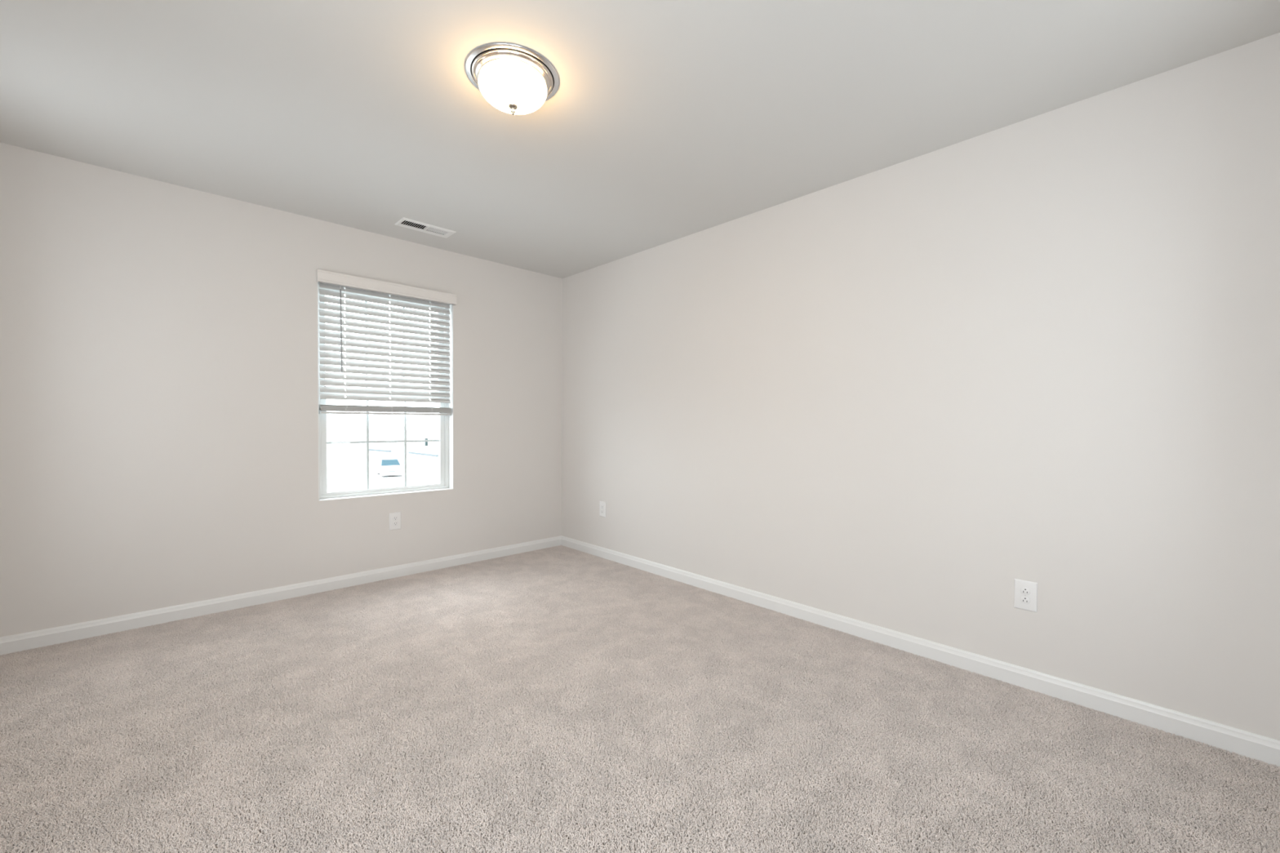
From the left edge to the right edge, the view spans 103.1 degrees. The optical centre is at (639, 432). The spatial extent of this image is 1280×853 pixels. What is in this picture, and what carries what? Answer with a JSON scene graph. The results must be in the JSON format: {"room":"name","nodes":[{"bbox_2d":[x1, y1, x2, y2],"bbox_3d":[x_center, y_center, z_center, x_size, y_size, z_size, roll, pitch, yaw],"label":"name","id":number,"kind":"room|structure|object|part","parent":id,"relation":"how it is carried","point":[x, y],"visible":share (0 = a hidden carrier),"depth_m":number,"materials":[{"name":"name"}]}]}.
{"room":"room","nodes":[
{"label":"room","id":0,"kind":"room"},
{"bbox_2d":[0,142,562,637],"bbox_3d":[-2.013,-0.173,3.534,3.760,2.640,0.160,-1,2,-44],"label":"wall","id":1,"kind":"structure","parent":0,"point":[159,405],"depth_m":2.93,"materials":[{"name":"paint"}]},
{"bbox_2d":[0,535,561,655],"bbox_3d":[-1.961,1.014,3.495,3.440,0.092,0.014,-1,2,-44],"label":"baseboard","id":2,"kind":"structure","parent":1,"relation":"attached to","point":[28,641],"depth_m":3.05,"materials":[{"name":"white paint"}]},
{"bbox_2d":[317,282,448,498],"bbox_3d":[-1.861,-0.295,3.725,0.901,1.473,0.070,-1,2,-44],"label":"window","id":3,"kind":"structure","parent":1,"relation":"in","point":[443,420],"depth_m":3.65,"materials":[{"name":"white plastic"}]},
{"bbox_3d":[-1.869,-0.635,3.728,0.847,0.740,0.026,-1,2,-44],"label":"sash","id":4,"kind":"part","parent":3,"relation":"part of","materials":[{"name":"white plastic"}]},
{"bbox_3d":[-1.854,0.062,3.722,0.847,0.734,0.026,-1,2,-44],"label":"sash","id":5,"kind":"part","parent":3,"relation":"part of","materials":[{"name":"white plastic"}]},
{"bbox_2d":[326,400,439,488],"bbox_3d":[-1.854,0.066,3.722,0.773,0.674,0.005,-1,2,-44],"label":"grille","id":6,"kind":"object","parent":3,"relation":"attached to","point":[436,485],"depth_m":3.78,"materials":[{"name":"white"}]},
{"bbox_2d":[364,301,404,387],"bbox_3d":[-1.869,-0.631,3.728,0.773,0.680,0.005,-1,2,-44],"label":"grille","id":7,"kind":"object","parent":3,"relation":"attached to","point":[365,301],"depth_m":3.79,"materials":[{"name":"white plastic"}]},
{"bbox_2d":[316,269,457,415],"bbox_3d":[-1.786,-0.596,3.646,0.924,0.934,0.104,-1,2,-44],"label":"window blind","id":8,"kind":"object","parent":3,"relation":"attached to","point":[326,279],"visible":1,"depth_m":3.62,"materials":[{"name":"white plastic"}]},
{"bbox_3d":[-2.012,-0.563,3.464,0.001,0.851,0.001,-1,2,-44],"label":"lift cord","id":9,"kind":"part","parent":8,"relation":"part of","materials":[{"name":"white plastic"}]},
{"bbox_3d":[-2.010,-0.561,3.460,0.020,0.854,0.064,-1,2,-44],"label":"ladder cord","id":10,"kind":"part","parent":8,"relation":"part of","materials":[{"name":"white fabric"}]},
{"bbox_3d":[-1.806,-0.137,3.672,0.878,0.014,0.052,-1,2,-44],"label":"rail","id":11,"kind":"part","parent":8,"relation":"part of","materials":[{"name":"white plastic"}]},
{"bbox_3d":[-1.804,-0.565,3.663,0.001,0.851,0.001,-1,2,-44],"label":"lift cord","id":12,"kind":"part","parent":8,"relation":"part of","materials":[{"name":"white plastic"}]},
{"bbox_3d":[-1.598,-0.568,3.861,0.001,0.851,0.001,-1,2,-44],"label":"lift cord","id":13,"kind":"part","parent":8,"relation":"part of","materials":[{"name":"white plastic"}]},
{"bbox_2d":[317,293,453,501],"bbox_3d":[-1.837,-0.295,3.700,0.910,1.482,0.160,-1,2,-44],"label":"trim","id":14,"kind":"structure","parent":1,"relation":"attached to","point":[451,442],"depth_m":3.96,"materials":[{"name":"white paint"}]},
{"bbox_2d":[389,511,400,530],"bbox_3d":[-1.769,0.639,3.673,0.081,0.127,0.007,-1,2,-44],"label":"wall outlet","id":15,"kind":"object","parent":1,"relation":"attached to","point":[394,517],"visible":1,"depth_m":3.67,"materials":[{"name":"white plastic"}]},
{"bbox_2d":[0,571,1279,852],"bbox_3d":[-0.478,1.155,1.951,3.760,0.108,4.620,-1,2,-44],"label":"floor","id":16,"kind":"structure","parent":0,"point":[617,571],"depth_m":1.55,"materials":[{"name":"beige carpet"}]},
{"bbox_2d":[0,545,1279,852],"bbox_3d":[-0.478,1.094,1.950,3.456,0.012,4.316,-1,2,-44],"label":"carpet","id":17,"kind":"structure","parent":16,"relation":"on","point":[68,678],"depth_m":1.81,"materials":[{"name":"beige carpet"}]},
{"bbox_2d":[0,0,1279,278],"bbox_3d":[-0.462,-1.411,1.899,3.760,0.120,4.620,-1,2,-44],"label":"ceiling","id":18,"kind":"structure","parent":0,"point":[665,121],"depth_m":2.02,"materials":[{"name":"paint"}]},
{"bbox_2d":[394,217,456,238],"bbox_3d":[-1.451,-1.433,3.444,0.353,0.108,0.160,-1,2,-44],"label":"ceiling vent","id":19,"kind":"object","parent":18,"relation":"in","point":[411,224],"visible":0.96,"depth_m":3.44,"materials":[{"name":"white metal"}]},
{"bbox_2d":[465,43,559,115],"bbox_3d":[-0.482,-1.280,1.928,0.343,0.143,0.343,-1,2,-44],"label":"ceiling light","id":20,"kind":"object","parent":18,"relation":"attached to","point":[514,79],"visible":1,"depth_m":1.85,"materials":[{"name":"white glass"}]},
{"bbox_3d":[-0.482,-1.287,1.928,0.254,0.093,0.254,-1,2,-44],"label":"lamp shade","id":21,"kind":"part","parent":20,"relation":"part of","materials":[{"name":"white glass"}]},
{"bbox_2d":[561,32,1279,740],"bbox_3d":[0.885,-0.146,3.113,0.160,2.640,4.460,-1,2,-44],"label":"wall","id":22,"kind":"structure","parent":0,"point":[1043,349],"depth_m":2.25,"materials":[{"name":"paint"}]},
{"bbox_2d":[599,501,605,517],"bbox_3d":[-0.314,0.641,4.252,0.008,0.127,0.081,-1,2,-44],"label":"wall outlet","id":23,"kind":"object","parent":22,"relation":"attached to","point":[602,504],"visible":1,"depth_m":4.25,"materials":[{"name":"white plastic"}]},
{"bbox_2d":[560,535,1279,766],"bbox_3d":[0.759,1.039,3.134,0.014,0.092,4.300,-1,2,-44],"label":"baseboard","id":24,"kind":"structure","parent":22,"relation":"attached to","point":[1266,749],"depth_m":2.25,"materials":[{"name":"white paint"}]},
{"bbox_2d":[1013,578,1037,612],"bbox_3d":[1.663,0.703,2.191,0.008,0.127,0.081,-1,2,-44],"label":"wall outlet","id":25,"kind":"object","parent":22,"relation":"attached to","point":[1025,593],"visible":1,"depth_m":2.19,"materials":[{"name":"white plastic"}]},
{"bbox_2d":[1020,595,1030,604],"bbox_3d":[1.663,0.722,2.192,0.005,0.029,0.036,-1,2,-44],"label":"receptacle","id":26,"kind":"object","parent":25,"relation":"attached to","point":[1024,599],"depth_m":2.19,"materials":[{"name":"white plastic"}]},
{"bbox_2d":[1020,586,1030,595],"bbox_3d":[1.663,0.683,2.191,0.007,0.029,0.036,-1,2,-44],"label":"receptacle","id":27,"kind":"object","parent":25,"relation":"attached to","point":[1024,590],"depth_m":2.19,"materials":[{"name":"white plastic"}]},
{"label":"outside","id":28,"kind":"structure","parent":0,"visible":0},
{"bbox_2d":[326,429,439,492],"bbox_3d":[-77.770,2.087,142.860,200.000,0.500,294.000,-1,2,-44],"label":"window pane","id":29,"kind":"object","parent":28,"point":[346,463],"depth_m":69.52,"materials":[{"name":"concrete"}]},
{"bbox_2d":[368,448,391,452],"bbox_3d":[-44.364,3.051,86.647,1.495,0.280,6.852,-1,2,-44],"label":"kerb","id":30,"kind":"object","parent":29,"relation":"on","point":[374,450],"visible":0.93,"depth_m":86.33,"materials":[{"name":"grey"}]},
{"bbox_2d":[376,457,403,476],"bbox_3d":[-24.155,3.300,48.959,1.810,1.570,4.510,0,1,-34],"label":"car","id":31,"kind":"object","parent":29,"relation":"on","point":[384,466],"visible":1,"depth_m":47.82,"materials":[{"name":"white paint"}]},
{"bbox_2d":[408,451,438,457],"bbox_3d":[-33.371,3.297,78.002,0.600,0.280,10.509,-1,2,-44],"label":"kerb","id":32,"kind":"object","parent":29,"relation":"on","point":[409,452],"visible":1,"depth_m":77.45,"materials":[{"name":"grey"}]}
]}

